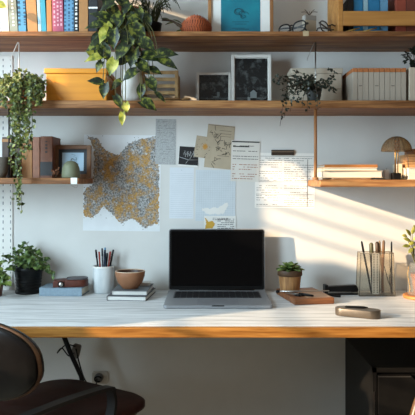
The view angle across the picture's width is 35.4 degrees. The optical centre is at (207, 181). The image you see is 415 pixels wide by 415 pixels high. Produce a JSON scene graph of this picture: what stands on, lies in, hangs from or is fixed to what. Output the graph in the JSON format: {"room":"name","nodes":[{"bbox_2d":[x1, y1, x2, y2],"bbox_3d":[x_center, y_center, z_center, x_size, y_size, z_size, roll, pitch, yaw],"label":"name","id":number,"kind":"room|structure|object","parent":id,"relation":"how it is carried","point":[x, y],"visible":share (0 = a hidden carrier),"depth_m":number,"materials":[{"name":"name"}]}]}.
{"room":"home office","nodes":[
{"label":"home office","id":0,"kind":"room"},
{"bbox_2d":[0,0,414,414],"bbox_3d":[0.290,-0.120,2.560,3.820,2.620,0.120,0,0,0],"label":"wall","id":1,"kind":"structure","parent":0,"point":[174,376],"depth_m":2.50,"materials":[{"name":"paint"}]},
{"bbox_2d":[0,56,12,284],"bbox_3d":[-0.792,-0.045,2.497,0.088,0.880,0.007,0,0,0],"label":"wall rail","id":2,"kind":"object","parent":1,"relation":"attached to","point":[6,66],"visible":0.51,"depth_m":2.49,"materials":[{"name":"metal"}]},
{"bbox_2d":[0,178,92,183],"bbox_3d":[-0.720,-0.004,2.364,0.560,0.021,0.272,0,0,0],"label":"wall shelf","id":3,"kind":"object","parent":1,"relation":"attached to","point":[2,180],"visible":0.91,"depth_m":2.23,"materials":[{"name":"brown wood"}]},
{"bbox_2d":[0,157,7,177],"bbox_3d":[-0.728,-0.050,2.265,0.072,0.072,0.072,0,0,0],"label":"planter","id":4,"kind":"object","parent":3,"relation":"on","point":[3,160],"visible":0.91,"depth_m":2.25,"materials":[{"name":"ceramic"}]},
{"bbox_2d":[2,137,12,177],"bbox_3d":[-0.721,-0.087,2.395,0.033,0.147,0.131,0,0,0],"label":"book","id":5,"kind":"object","parent":3,"relation":"on","point":[4,139],"visible":0.28,"depth_m":2.33,"materials":[{"name":"leather"}]},
{"bbox_2d":[7,109,10,177],"bbox_3d":[-0.690,-0.134,2.260,0.011,0.240,0.010,0,0,0],"label":"post","id":6,"kind":"object","parent":3,"relation":"on","point":[8,176],"visible":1,"depth_m":2.26,"materials":[{"name":"metal"}]},
{"bbox_2d":[13,141,21,177],"bbox_3d":[-0.691,-0.082,2.415,0.034,0.135,0.130,0,0,0],"label":"book","id":7,"kind":"object","parent":3,"relation":"on","point":[14,157],"visible":0.17,"depth_m":2.35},
{"bbox_2d":[22,139,32,177],"bbox_3d":[-0.650,-0.084,2.405,0.037,0.140,0.130,0,0,0],"label":"book","id":8,"kind":"object","parent":3,"relation":"on","point":[27,165],"visible":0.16,"depth_m":2.34,"materials":[{"name":"paper"}]},
{"bbox_2d":[33,137,39,177],"bbox_3d":[-0.612,-0.087,2.385,0.025,0.147,0.130,0,0,0],"label":"book","id":9,"kind":"object","parent":3,"relation":"on","point":[36,140],"visible":0.59,"depth_m":2.32,"materials":[{"name":"paper"}]},
{"bbox_2d":[40,136,60,177],"bbox_3d":[-0.570,-0.088,2.365,0.043,0.148,0.131,0,0,0],"label":"book","id":10,"kind":"object","parent":3,"relation":"on","point":[48,144],"visible":0.8,"depth_m":2.30,"materials":[{"name":"paper"}]},
{"bbox_2d":[62,158,79,177],"bbox_3d":[-0.476,-0.048,2.265,0.063,0.068,0.063,0,0,0],"label":"ornament","id":11,"kind":"object","parent":3,"relation":"on","point":[70,169],"visible":0.98,"depth_m":2.24,"materials":[{"name":"green ceramic"}]},
{"bbox_2d":[55,145,91,177],"bbox_3d":[-0.487,-0.073,2.353,0.131,0.120,0.025,0,0,0],"label":"picture frame","id":12,"kind":"object","parent":3,"relation":"on","point":[81,154],"visible":0.78,"depth_m":2.35,"materials":[{"name":"brown wood"}]},
{"bbox_2d":[62,153,83,170],"bbox_3d":[-0.487,-0.073,2.352,0.078,0.066,0.001,0,-4,0],"label":"picture","id":13,"kind":"object","parent":12,"relation":"attached to","point":[66,157],"depth_m":2.35},
{"bbox_2d":[92,371,107,383],"bbox_3d":[-0.411,0.750,2.482,0.062,0.048,0.037,0,0,0],"label":"wall socket","id":14,"kind":"object","parent":1,"relation":"attached to","point":[102,376],"visible":0.95,"depth_m":2.49,"materials":[{"name":"grey paint"}]},
{"bbox_2d":[83,135,160,230],"bbox_3d":[-0.330,0.004,2.499,0.298,0.369,0.001,1,0,0],"label":"poster","id":15,"kind":"object","parent":1,"relation":"attached to","point":[124,193],"visible":0.97,"depth_m":2.50,"materials":[{"name":"paper"}]},
{"bbox_2d":[155,119,175,164],"bbox_3d":[-0.161,-0.155,2.499,0.079,0.175,0.001,1,0,0],"label":"paper sheet","id":16,"kind":"object","parent":1,"relation":"attached to","point":[165,142],"visible":1,"depth_m":2.50,"materials":[{"name":"grey"}]},
{"bbox_2d":[169,167,193,218],"bbox_3d":[-0.100,0.042,2.499,0.093,0.196,0.001,1,0,0],"label":"paper sheet","id":17,"kind":"object","parent":1,"relation":"attached to","point":[181,194],"visible":1,"depth_m":2.50,"materials":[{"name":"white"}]},
{"bbox_2d":[178,146,198,166],"bbox_3d":[-0.072,-0.098,2.498,0.084,0.082,0.003,0,0,0],"label":"print","id":18,"kind":"object","parent":1,"relation":"attached to","point":[186,153],"visible":1,"depth_m":2.50,"materials":[{"name":"paper"}]},
{"bbox_2d":[193,135,213,158],"bbox_3d":[-0.015,-0.134,2.497,0.078,0.092,0.002,0,0,0],"label":"paper","id":19,"kind":"object","parent":1,"relation":"attached to","point":[203,145],"visible":1,"depth_m":2.50,"materials":[{"name":"paper"}]},
{"bbox_2d":[0,31,414,51],"bbox_3d":[0.075,-0.508,2.364,2.350,0.017,0.272,0,0,0],"label":"wall shelf","id":20,"kind":"object","parent":1,"relation":"attached to","point":[30,41],"visible":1,"depth_m":2.31,"materials":[{"name":"brown wood"}]},
{"bbox_2d":[1,0,9,30],"bbox_3d":[-0.701,-0.620,2.330,0.034,0.206,0.170,0,0,0],"label":"book","id":21,"kind":"object","parent":20,"relation":"on","point":[5,11],"visible":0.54,"depth_m":2.25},
{"bbox_2d":[8,0,18,30],"bbox_3d":[-0.675,-0.623,2.330,0.040,0.211,0.171,0,0,0],"label":"book","id":22,"kind":"object","parent":20,"relation":"on","point":[13,5],"visible":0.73,"depth_m":2.25,"materials":[{"name":"paper"}]},
{"bbox_2d":[17,0,27,30],"bbox_3d":[-0.643,-0.618,2.330,0.035,0.201,0.171,0,0,0],"label":"book","id":23,"kind":"object","parent":20,"relation":"on","point":[22,11],"visible":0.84,"depth_m":2.25,"materials":[{"name":"blue paper"}]},
{"bbox_2d":[17,1,25,24],"bbox_3d":[-0.642,-0.590,2.245,0.026,0.098,0.001,-2,0,0],"label":"print","id":24,"kind":"object","parent":23,"relation":"attached to","point":[21,4],"depth_m":2.25,"materials":[{"name":"blue"}]},
{"bbox_2d":[26,0,37,30],"bbox_3d":[-0.610,-0.625,2.333,0.047,0.216,0.175,0,0,0],"label":"book","id":25,"kind":"object","parent":20,"relation":"on","point":[31,5],"visible":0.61,"depth_m":2.25,"materials":[{"name":"paper"}]},
{"bbox_2d":[37,0,41,30],"bbox_3d":[-0.584,-0.622,2.330,0.021,0.210,0.170,0,0,0],"label":"book","id":26,"kind":"object","parent":20,"relation":"on","point":[38,1],"visible":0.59,"depth_m":2.25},
{"bbox_2d":[40,0,46,30],"bbox_3d":[-0.569,-0.622,2.330,0.027,0.210,0.170,0,0,0],"label":"book","id":27,"kind":"object","parent":20,"relation":"on","point":[43,4],"visible":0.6,"depth_m":2.25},
{"bbox_2d":[46,0,52,30],"bbox_3d":[-0.548,-0.620,2.330,0.018,0.205,0.170,-1,0,0],"label":"book","id":28,"kind":"object","parent":20,"relation":"on","point":[49,2],"visible":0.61,"depth_m":2.25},
{"bbox_2d":[52,0,63,30],"bbox_3d":[-0.518,-0.625,2.335,0.038,0.215,0.181,-1,0,0],"label":"book","id":29,"kind":"object","parent":20,"relation":"on","point":[57,5],"visible":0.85,"depth_m":2.25,"materials":[{"name":"pink paper"}]},
{"bbox_2d":[53,0,61,25],"bbox_3d":[-0.518,-0.624,2.245,0.029,0.170,0.001,-1,0,0],"label":"print","id":30,"kind":"object","parent":29,"relation":"attached to","point":[57,4],"depth_m":2.25,"materials":[{"name":"pink"}]},
{"bbox_2d":[64,0,73,30],"bbox_3d":[-0.478,-0.620,2.330,0.033,0.205,0.171,0,0,0],"label":"book","id":31,"kind":"object","parent":20,"relation":"on","point":[68,4],"visible":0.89,"depth_m":2.25,"materials":[{"name":"paper"}]},
{"bbox_2d":[74,0,78,30],"bbox_3d":[-0.454,-0.617,2.330,0.014,0.200,0.171,0,0,0],"label":"book","id":32,"kind":"object","parent":20,"relation":"on","point":[76,2],"visible":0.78,"depth_m":2.25,"materials":[{"name":"paper"}]},
{"bbox_2d":[79,0,88,30],"bbox_3d":[-0.428,-0.625,2.332,0.031,0.215,0.176,0,0,0],"label":"book","id":33,"kind":"object","parent":20,"relation":"on","point":[83,4],"visible":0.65,"depth_m":2.25,"materials":[{"name":"paper"}]},
{"bbox_2d":[88,0,104,30],"bbox_3d":[-0.395,-0.615,2.330,0.031,0.195,0.171,0,0,0],"label":"book","id":34,"kind":"object","parent":20,"relation":"on","point":[94,5],"visible":0.49,"depth_m":2.25,"materials":[{"name":"paper"}]},
{"bbox_2d":[130,0,180,30],"bbox_3d":[-0.197,-0.615,2.368,0.169,0.197,0.121,0,0,-30],"label":"grass plant","id":35,"kind":"object","parent":20,"relation":"on","point":[156,26],"visible":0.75,"depth_m":2.35,"materials":[{"name":"green plant"}]},
{"bbox_2d":[161,14,211,30],"bbox_3d":[-0.075,-0.554,2.310,0.182,0.076,0.114,0,0,0],"label":"ornament","id":36,"kind":"object","parent":20,"relation":"on","point":[197,22],"visible":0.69,"depth_m":2.27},
{"bbox_2d":[208,0,272,30],"bbox_3d":[0.119,-0.710,2.344,0.235,0.386,0.016,0,-2,0],"label":"picture frame","id":37,"kind":"object","parent":20,"relation":"on","point":[223,15],"visible":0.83,"depth_m":2.34,"materials":[{"name":"paper"}]},
{"bbox_2d":[221,0,259,30],"bbox_3d":[0.119,-0.693,2.342,0.142,0.329,0.001,0,-2,0],"label":"picture","id":38,"kind":"object","parent":37,"relation":"attached to","point":[230,21],"depth_m":2.34},
{"bbox_2d":[278,20,308,30],"bbox_3d":[0.300,-0.538,2.282,0.027,0.044,0.133,0,0,-40],"label":"eyeglasses","id":39,"kind":"object","parent":20,"relation":"on","point":[290,28],"visible":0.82,"depth_m":2.27,"materials":[{"name":"black plastic"}]},
{"bbox_2d":[302,15,315,30],"bbox_3d":[0.364,-0.556,2.330,0.045,0.078,0.025,0,0,-20],"label":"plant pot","id":40,"kind":"object","parent":20,"relation":"on","point":[310,19],"visible":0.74,"depth_m":2.32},
{"bbox_2d":[316,20,334,30],"bbox_3d":[0.421,-0.538,2.284,0.026,0.042,0.126,0,0,41],"label":"eyeglasses","id":41,"kind":"object","parent":20,"relation":"on","point":[328,27],"visible":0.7,"depth_m":2.27,"materials":[{"name":"black metal"}]},
{"bbox_2d":[327,0,414,30],"bbox_3d":[0.717,-0.612,2.360,0.526,0.190,0.200,0,0,0],"label":"wooden crate","id":42,"kind":"object","parent":20,"relation":"on","point":[336,16],"visible":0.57,"depth_m":2.26,"materials":[{"name":"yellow wood"}]},
{"bbox_2d":[343,0,353,30],"bbox_3d":[0.507,-0.589,2.370,0.019,0.130,0.140,0,0,0],"label":"book","id":43,"kind":"object","parent":42,"relation":"in","point":[348,5],"visible":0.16,"depth_m":2.30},
{"bbox_2d":[354,0,362,30],"bbox_3d":[0.534,-0.599,2.370,0.032,0.150,0.140,0,0,0],"label":"book","id":44,"kind":"object","parent":42,"relation":"in","point":[358,4],"visible":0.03,"depth_m":2.30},
{"bbox_2d":[368,0,379,30],"bbox_3d":[0.590,-0.599,2.370,0.041,0.150,0.140,0,0,0],"label":"book","id":45,"kind":"object","parent":42,"relation":"in","point":[373,5],"visible":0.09,"depth_m":2.30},
{"bbox_2d":[380,0,387,30],"bbox_3d":[0.625,-0.598,2.370,0.026,0.148,0.140,0,0,0],"label":"book","id":46,"kind":"object","parent":42,"relation":"in","point":[383,3],"visible":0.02,"depth_m":2.30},
{"bbox_2d":[388,0,405,30],"bbox_3d":[0.685,-0.599,2.370,0.035,0.150,0.140,0,0,0],"label":"book","id":47,"kind":"object","parent":42,"relation":"in","point":[393,5],"visible":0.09,"depth_m":2.30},
{"bbox_2d":[406,0,414,30],"bbox_3d":[0.723,-0.599,2.370,0.037,0.150,0.140,0,0,0],"label":"book","id":48,"kind":"object","parent":42,"relation":"in","point":[410,4],"visible":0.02,"depth_m":2.30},
{"bbox_2d":[0,100,414,115],"bbox_3d":[0.075,-0.267,2.364,2.350,0.026,0.272,0,0,0],"label":"wall shelf","id":49,"kind":"object","parent":1,"relation":"attached to","point":[50,107],"visible":1,"depth_m":2.25,"materials":[{"name":"brown wood"}]},
{"bbox_2d":[0,68,46,212],"bbox_3d":[-0.649,-0.145,2.240,0.169,0.502,0.256,0,0,-26],"label":"trailing plant","id":50,"kind":"object","parent":49,"relation":"on","point":[20,87],"visible":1,"depth_m":2.17,"materials":[{"name":"green plant"}]},
{"bbox_2d":[44,68,114,99],"bbox_3d":[-0.457,-0.337,2.360,0.220,0.115,0.210,0,0,0],"label":"storage box","id":51,"kind":"object","parent":49,"relation":"on","point":[62,83],"visible":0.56,"depth_m":2.26,"materials":[{"name":"cardboard"}]},
{"bbox_2d":[84,0,177,125],"bbox_3d":[-0.257,-0.443,2.253,0.320,0.516,0.210,0,0,0],"label":"pothos plant","id":52,"kind":"object","parent":49,"relation":"on","point":[125,22],"visible":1,"depth_m":2.18,"materials":[{"name":"green plant"}]},
{"bbox_2d":[121,68,142,99],"bbox_3d":[-0.266,-0.339,2.300,0.080,0.118,0.078,0,0,0],"label":"vase","id":53,"kind":"object","parent":49,"relation":"on","point":[132,83],"visible":0.45,"depth_m":2.27,"materials":[{"name":"ceramic"}]},
{"bbox_2d":[142,70,179,99],"bbox_3d":[-0.172,-0.338,2.371,0.136,0.115,0.142,0,0,0],"label":"crate","id":54,"kind":"object","parent":49,"relation":"on","point":[176,79],"visible":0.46,"depth_m":2.30,"materials":[{"name":"wood"}]},
{"bbox_2d":[197,72,230,99],"bbox_3d":[0.023,-0.345,2.431,0.128,0.130,0.022,0,0,0],"label":"framed photo","id":55,"kind":"object","parent":49,"relation":"on","point":[210,85],"visible":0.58,"depth_m":2.43,"materials":[{"name":"white paint"}]},
{"bbox_2d":[231,55,270,99],"bbox_3d":[0.163,-0.376,2.413,0.148,0.193,0.026,0,0,0],"label":"framed photo","id":56,"kind":"object","parent":49,"relation":"on","point":[250,74],"visible":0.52,"depth_m":2.41,"materials":[{"name":"white paint"}]},
{"bbox_2d":[272,68,337,123],"bbox_3d":[0.333,-0.291,2.241,0.231,0.205,0.126,0,0,0],"label":"trailing vine","id":57,"kind":"object","parent":49,"relation":"on","point":[313,92],"visible":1,"depth_m":2.21,"materials":[{"name":"plant"}]},
{"bbox_2d":[306,88,321,99],"bbox_3d":[0.372,-0.302,2.275,0.058,0.045,0.058,0,0,0],"label":"pot","id":58,"kind":"object","parent":49,"relation":"on","point":[312,95],"depth_m":2.25,"materials":[{"name":"ceramic"}]},
{"bbox_2d":[287,68,342,99],"bbox_3d":[0.398,-0.347,2.426,0.189,0.134,0.133,0,0,0],"label":"storage box","id":59,"kind":"object","parent":49,"relation":"on","point":[323,73],"visible":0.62,"depth_m":2.36,"materials":[{"name":"cardboard"}]},
{"bbox_2d":[312,109,318,179],"bbox_3d":[0.376,-0.131,2.260,0.021,0.246,0.020,0,0,0],"label":"post","id":60,"kind":"object","parent":49,"relation":"attached to","point":[315,177],"visible":1,"depth_m":2.26,"materials":[{"name":"brown wood"}]},
{"bbox_2d":[343,68,357,99],"bbox_3d":[0.516,-0.339,2.355,0.018,0.118,0.170,0,0,0],"label":"volume","id":61,"kind":"object","parent":49,"relation":"on","point":[350,79],"visible":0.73,"depth_m":2.29,"materials":[{"name":"paper"}]},
{"bbox_2d":[358,68,362,99],"bbox_3d":[0.534,-0.339,2.355,0.017,0.118,0.171,0,0,0],"label":"volume","id":62,"kind":"object","parent":49,"relation":"on","point":[360,70],"visible":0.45,"depth_m":2.27,"materials":[{"name":"paper"}]},
{"bbox_2d":[363,68,367,99],"bbox_3d":[0.553,-0.339,2.355,0.018,0.118,0.170,0,0,0],"label":"volume","id":63,"kind":"object","parent":49,"relation":"on","point":[365,70],"visible":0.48,"depth_m":2.27,"materials":[{"name":"paper"}]},
{"bbox_2d":[368,68,373,99],"bbox_3d":[0.572,-0.339,2.355,0.017,0.118,0.170,0,0,0],"label":"volume","id":64,"kind":"object","parent":49,"relation":"on","point":[370,70],"visible":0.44,"depth_m":2.27,"materials":[{"name":"paper"}]},
{"bbox_2d":[374,68,378,99],"bbox_3d":[0.591,-0.339,2.355,0.018,0.118,0.171,0,0,0],"label":"volume","id":65,"kind":"object","parent":49,"relation":"on","point":[376,70],"visible":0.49,"depth_m":2.27,"materials":[{"name":"paper"}]},
{"bbox_2d":[379,68,383,99],"bbox_3d":[0.610,-0.339,2.355,0.017,0.118,0.170,0,0,0],"label":"volume","id":66,"kind":"object","parent":49,"relation":"on","point":[381,70],"visible":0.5,"depth_m":2.27,"materials":[{"name":"paper"}]},
{"bbox_2d":[384,68,389,99],"bbox_3d":[0.628,-0.339,2.355,0.018,0.118,0.170,0,0,0],"label":"volume","id":67,"kind":"object","parent":49,"relation":"on","point":[386,70],"visible":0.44,"depth_m":2.27,"materials":[{"name":"paper"}]},
{"bbox_2d":[390,68,394,99],"bbox_3d":[0.647,-0.339,2.355,0.018,0.118,0.171,0,0,0],"label":"volume","id":68,"kind":"object","parent":49,"relation":"on","point":[392,70],"visible":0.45,"depth_m":2.27,"materials":[{"name":"paper"}]},
{"bbox_2d":[395,68,400,99],"bbox_3d":[0.667,-0.339,2.355,0.018,0.118,0.170,0,0,0],"label":"volume","id":69,"kind":"object","parent":49,"relation":"on","point":[397,70],"visible":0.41,"depth_m":2.27,"materials":[{"name":"paper"}]},
{"bbox_2d":[401,68,405,99],"bbox_3d":[0.685,-0.339,2.355,0.017,0.118,0.170,0,0,0],"label":"volume","id":70,"kind":"object","parent":49,"relation":"on","point":[403,70],"visible":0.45,"depth_m":2.27,"materials":[{"name":"paper"}]},
{"bbox_2d":[406,67,414,99],"bbox_3d":[0.723,-0.340,2.350,0.038,0.120,0.170,0,0,0],"label":"volume","id":71,"kind":"object","parent":49,"relation":"on","point":[410,72],"visible":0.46,"depth_m":2.27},
{"bbox_2d":[401,46,414,66],"bbox_3d":[0.742,-0.445,2.334,0.090,0.088,0.093,0,0,40],"label":"potted plant","id":72,"kind":"object","parent":71,"relation":"on","point":[412,62],"visible":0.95,"depth_m":2.32,"materials":[{"name":"green plant"}]},
{"bbox_2d":[195,170,235,220],"bbox_3d":[0.031,0.052,2.498,0.154,0.196,0.002,1,0,0],"label":"paper sheet","id":73,"kind":"object","parent":1,"relation":"attached to","point":[215,195],"visible":1,"depth_m":2.50,"materials":[{"name":"blue"}]},
{"bbox_2d":[204,124,234,169],"bbox_3d":[0.046,-0.136,2.498,0.120,0.177,0.002,0,0,0],"label":"paper","id":74,"kind":"object","parent":1,"relation":"attached to","point":[223,135],"visible":1,"depth_m":2.50,"materials":[{"name":"paper"}]},
{"bbox_2d":[204,216,235,228],"bbox_3d":[0.048,0.160,2.498,0.123,0.058,0.001,0,0,0],"label":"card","id":75,"kind":"object","parent":1,"relation":"attached to","point":[209,223],"visible":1,"depth_m":2.50,"materials":[{"name":"paper"}]},
{"bbox_2d":[230,140,259,181],"bbox_3d":[0.145,-0.081,2.498,0.110,0.158,0.001,2,0,0],"label":"sheet","id":76,"kind":"object","parent":1,"relation":"attached to","point":[245,155],"visible":1,"depth_m":2.50,"materials":[{"name":"paper"}]},
{"bbox_2d":[271,150,293,154],"bbox_3d":[0.288,-0.113,2.494,0.088,0.021,0.008,0,0,0],"label":"bar","id":77,"kind":"object","parent":1,"relation":"attached to","point":[273,152],"visible":1,"depth_m":2.49,"materials":[{"name":"wood"}]},
{"bbox_2d":[255,153,314,207],"bbox_3d":[0.298,-0.006,2.499,0.231,0.212,0.001,1,0,0],"label":"sheet","id":78,"kind":"object","parent":1,"relation":"attached to","point":[283,179],"visible":0.99,"depth_m":2.50,"materials":[{"name":"paper"}]},
{"bbox_2d":[308,180,414,186],"bbox_3d":[0.768,0.004,2.364,0.764,0.025,0.272,0,0,0],"label":"wall shelf","id":79,"kind":"object","parent":1,"relation":"attached to","point":[312,183],"visible":0.98,"depth_m":2.23,"materials":[{"name":"wood"}]},
{"bbox_2d":[322,178,370,179],"bbox_3d":[0.496,-0.011,2.330,0.135,0.006,0.170,0,0,-2],"label":"booklet","id":80,"kind":"object","parent":79,"relation":"on","point":[322,178],"visible":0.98,"depth_m":2.25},
{"bbox_2d":[317,171,382,177],"bbox_3d":[0.505,-0.027,2.355,0.212,0.024,0.180,0,0,0],"label":"book","id":81,"kind":"object","parent":80,"relation":"on","point":[321,174],"visible":0.89,"depth_m":2.27,"materials":[{"name":"paper"}]},
{"bbox_2d":[317,167,377,170],"bbox_3d":[0.495,-0.045,2.345,0.190,0.011,0.170,0,0,-2],"label":"book","id":82,"kind":"object","parent":81,"relation":"on","point":[323,168],"visible":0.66,"depth_m":2.26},
{"bbox_2d":[319,165,377,167],"bbox_3d":[0.503,-0.056,2.348,0.185,0.010,0.160,0,0,1],"label":"book","id":83,"kind":"object","parent":82,"relation":"on","point":[320,166],"visible":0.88,"depth_m":2.27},
{"bbox_2d":[381,136,411,179],"bbox_3d":[0.666,-0.085,2.290,0.107,0.153,0.106,0,0,0],"label":"table lamp","id":84,"kind":"object","parent":79,"relation":"on","point":[394,176],"visible":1,"depth_m":2.29,"materials":[{"name":"brown"}]},
{"bbox_2d":[402,168,414,179],"bbox_3d":[0.766,-0.029,2.365,0.125,0.042,0.170,0,0,0],"label":"book","id":85,"kind":"object","parent":79,"relation":"on","point":[407,173],"visible":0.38,"depth_m":2.29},
{"bbox_2d":[399,162,414,167],"bbox_3d":[0.773,-0.061,2.365,0.120,0.020,0.112,0,0,0],"label":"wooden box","id":86,"kind":"object","parent":85,"relation":"on","point":[404,164],"visible":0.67,"depth_m":2.31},
{"bbox_2d":[399,154,414,162],"bbox_3d":[0.769,-0.086,2.365,0.114,0.026,0.112,0,0,0],"label":"wooden box","id":87,"kind":"object","parent":86,"relation":"on","point":[409,157],"visible":0.9,"depth_m":2.32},
{"bbox_3d":[0.290,1.210,0.760,3.820,0.080,3.720,0,0,0],"label":"floor","id":88,"kind":"structure","parent":0,"visible":0},
{"bbox_2d":[0,323,144,414],"bbox_3d":[-0.484,0.761,1.943,0.564,0.818,0.666,0,0,34],"label":"office chair","id":89,"kind":"object","parent":88,"relation":"on","point":[22,392],"visible":1,"depth_m":1.75,"materials":[{"name":"brown leather"}]},
{"bbox_2d":[0,323,43,381],"bbox_3d":[-0.605,0.464,1.746,0.394,0.215,0.090,0,0,34],"label":"chair backrest","id":90,"kind":"object","parent":89,"relation":"on","point":[21,359],"depth_m":1.64,"materials":[{"name":"black leather"}]},
{"bbox_2d":[0,290,414,380],"bbox_3d":[0.025,0.793,2.173,2.650,0.757,0.648,0,0,0],"label":"desk","id":91,"kind":"object","parent":88,"relation":"on","point":[89,315],"visible":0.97,"depth_m":1.98,"materials":[{"name":"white wood"}]},
{"bbox_2d":[0,260,13,295],"bbox_3d":[-0.770,0.340,2.330,0.115,0.151,0.177,0,0,-36],"label":"potted plant","id":92,"kind":"object","parent":91,"relation":"on","point":[4,276],"visible":1,"depth_m":2.31,"materials":[{"name":"green plant"}]},
{"bbox_2d":[1,241,54,294],"bbox_3d":[-0.669,0.318,2.390,0.160,0.194,0.192,0,0,-34],"label":"potted herb","id":93,"kind":"object","parent":91,"relation":"on","point":[28,270],"visible":0.99,"depth_m":2.39,"materials":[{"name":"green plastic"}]},
{"bbox_2d":[14,265,42,294],"bbox_3d":[-0.671,0.365,2.438,0.110,0.100,0.110,0,0,0],"label":"pot","id":94,"kind":"object","parent":93,"relation":"on","point":[28,281],"depth_m":2.40,"materials":[{"name":"ceramic"}]},
{"bbox_2d":[39,283,88,295],"bbox_3d":[-0.531,0.400,2.421,0.158,0.030,0.112,0,0,4],"label":"book","id":95,"kind":"object","parent":91,"relation":"on","point":[46,290],"visible":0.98,"depth_m":2.37,"materials":[{"name":"paper"}]},
{"bbox_2d":[53,276,87,287],"bbox_3d":[-0.504,0.369,2.401,0.126,0.033,0.069,0,0,-7],"label":"case","id":96,"kind":"object","parent":95,"relation":"on","point":[72,281],"visible":1,"depth_m":2.38,"materials":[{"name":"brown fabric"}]},
{"bbox_2d":[57,343,81,358],"bbox_3d":[-0.502,0.614,2.361,0.091,0.059,0.034,0,0,-32],"label":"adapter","id":97,"kind":"object","parent":91,"relation":"hanging from","point":[75,346],"visible":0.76,"depth_m":2.37,"materials":[{"name":"black plastic"}]},
{"bbox_2d":[93,264,113,293],"bbox_3d":[-0.392,0.365,2.450,0.081,0.100,0.081,0,0,0],"label":"pen cup","id":98,"kind":"object","parent":91,"relation":"on","point":[103,277],"visible":0.92,"depth_m":2.42,"materials":[{"name":"white ceramic"}]},
{"bbox_2d":[107,288,154,300],"bbox_3d":[-0.274,0.407,2.365,0.140,0.016,0.190,0,0,6],"label":"notebook","id":99,"kind":"object","parent":91,"relation":"on","point":[110,297],"visible":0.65,"depth_m":2.27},
{"bbox_2d":[111,283,153,295],"bbox_3d":[-0.271,0.390,2.368,0.128,0.016,0.172,0,0,3],"label":"notebook","id":100,"kind":"object","parent":99,"relation":"on","point":[118,290],"visible":0.8,"depth_m":2.29,"materials":[{"name":"paper"}]},
{"bbox_2d":[115,269,144,288],"bbox_3d":[-0.278,0.350,2.335,0.108,0.064,0.108,0,0,0],"label":"bowl","id":101,"kind":"object","parent":100,"relation":"on","point":[126,278],"visible":1,"depth_m":2.30,"materials":[{"name":"ceramic"}]},
{"bbox_2d":[163,229,272,307],"bbox_3d":[0.035,0.296,2.286,0.360,0.240,0.321,0,0,0],"label":"laptop","id":102,"kind":"object","parent":91,"relation":"on","point":[209,268],"visible":1,"depth_m":2.43,"materials":[{"name":"grey metal"}]},
{"bbox_2d":[276,287,333,304],"bbox_3d":[0.344,0.404,2.313,0.142,0.022,0.225,0,0,-10],"label":"wooden tray","id":103,"kind":"object","parent":91,"relation":"on","point":[319,297],"visible":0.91,"depth_m":2.22,"materials":[{"name":"brown wood"}]},
{"bbox_2d":[276,261,304,290],"bbox_3d":[0.301,0.341,2.352,0.103,0.105,0.105,0,0,0],"label":"potted succulent","id":104,"kind":"object","parent":103,"relation":"on","point":[290,273],"visible":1,"depth_m":2.32,"materials":[{"name":"green plant"}]},
{"bbox_2d":[277,270,301,290],"bbox_3d":[0.298,0.355,2.352,0.090,0.077,0.090,0,0,0],"label":"pot","id":105,"kind":"object","parent":104,"relation":"attached to","point":[289,280],"depth_m":2.32,"materials":[{"name":"brown wood"}]},
{"bbox_2d":[276,290,328,292],"bbox_3d":[0.337,0.387,2.307,0.192,0.014,0.014,0,0,-6],"label":"metal rod","id":106,"kind":"object","parent":103,"relation":"on","point":[277,291],"visible":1,"depth_m":2.30,"materials":[{"name":"metal"}]},
{"bbox_2d":[323,284,357,296],"bbox_3d":[0.494,0.396,2.377,0.126,0.038,0.078,0,0,-5],"label":"stapler","id":107,"kind":"object","parent":91,"relation":"on","point":[350,289],"visible":0.91,"depth_m":2.39,"materials":[{"name":"black plastic"}]},
{"bbox_2d":[335,306,380,318],"bbox_3d":[0.464,0.403,2.008,0.140,0.026,0.052,0,0,29],"label":"case","id":108,"kind":"object","parent":91,"relation":"on","point":[366,313],"visible":1,"depth_m":1.99,"materials":[{"name":"brown metal"}]},
{"bbox_2d":[356,251,395,295],"bbox_3d":[0.617,0.336,2.390,0.134,0.158,0.062,0,0,0],"label":"pencil holder","id":109,"kind":"object","parent":91,"relation":"on","point":[359,293],"visible":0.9,"depth_m":2.38,"materials":[{"name":"glass"}]},
{"bbox_2d":[361,241,371,293],"bbox_3d":[0.586,0.314,2.395,0.041,0.193,0.008,0,0,16],"label":"pen","id":110,"kind":"object","parent":109,"relation":"in","point":[362,246],"visible":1,"depth_m":2.39,"materials":[{"name":"black plastic"}]},
{"bbox_2d":[369,243,373,286],"bbox_3d":[0.611,0.318,2.409,0.016,0.186,0.026,0,0,-36],"label":"marker","id":111,"kind":"object","parent":109,"relation":"in","point":[371,249],"visible":0.61,"depth_m":2.41,"materials":[{"name":"grey paint"}]},
{"bbox_2d":[372,253,378,293],"bbox_3d":[0.614,0.335,2.374,0.025,0.150,0.002,0,0,0],"label":"ruler","id":112,"kind":"object","parent":109,"relation":"in","point":[375,256],"visible":1,"depth_m":2.37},
{"bbox_2d":[381,240,384,292],"bbox_3d":[0.649,0.313,2.405,0.011,0.195,0.022,0,0,43],"label":"pencil","id":113,"kind":"object","parent":109,"relation":"in","point":[383,241],"visible":1,"depth_m":2.40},
{"bbox_2d":[403,292,414,299],"bbox_3d":[0.769,0.409,2.330,0.132,0.012,0.132,0,0,0],"label":"coaster","id":114,"kind":"object","parent":91,"relation":"on","point":[408,295],"visible":0.96,"depth_m":2.31,"materials":[{"name":"brown wood"}]},
{"bbox_3d":[0.767,0.346,2.330,0.107,0.116,0.103,0,0,0],"label":"glass jar","id":115,"kind":"object","parent":114,"relation":"on","visible":0},
{"bbox_2d":[402,225,414,294],"bbox_3d":[0.749,0.278,2.330,0.118,0.251,0.078,0,0,0],"label":"potted plant","id":116,"kind":"object","parent":115,"relation":"in","point":[411,242],"visible":1,"depth_m":2.31,"materials":[{"name":"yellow plant"}]},
{"bbox_2d":[345,338,414,414],"bbox_3d":[0.758,0.882,2.280,0.460,0.576,0.420,0,0,0],"label":"base cabinet","id":117,"kind":"object","parent":88,"relation":"on","point":[379,372],"visible":0.88,"depth_m":2.17,"materials":[{"name":"grey paint"}]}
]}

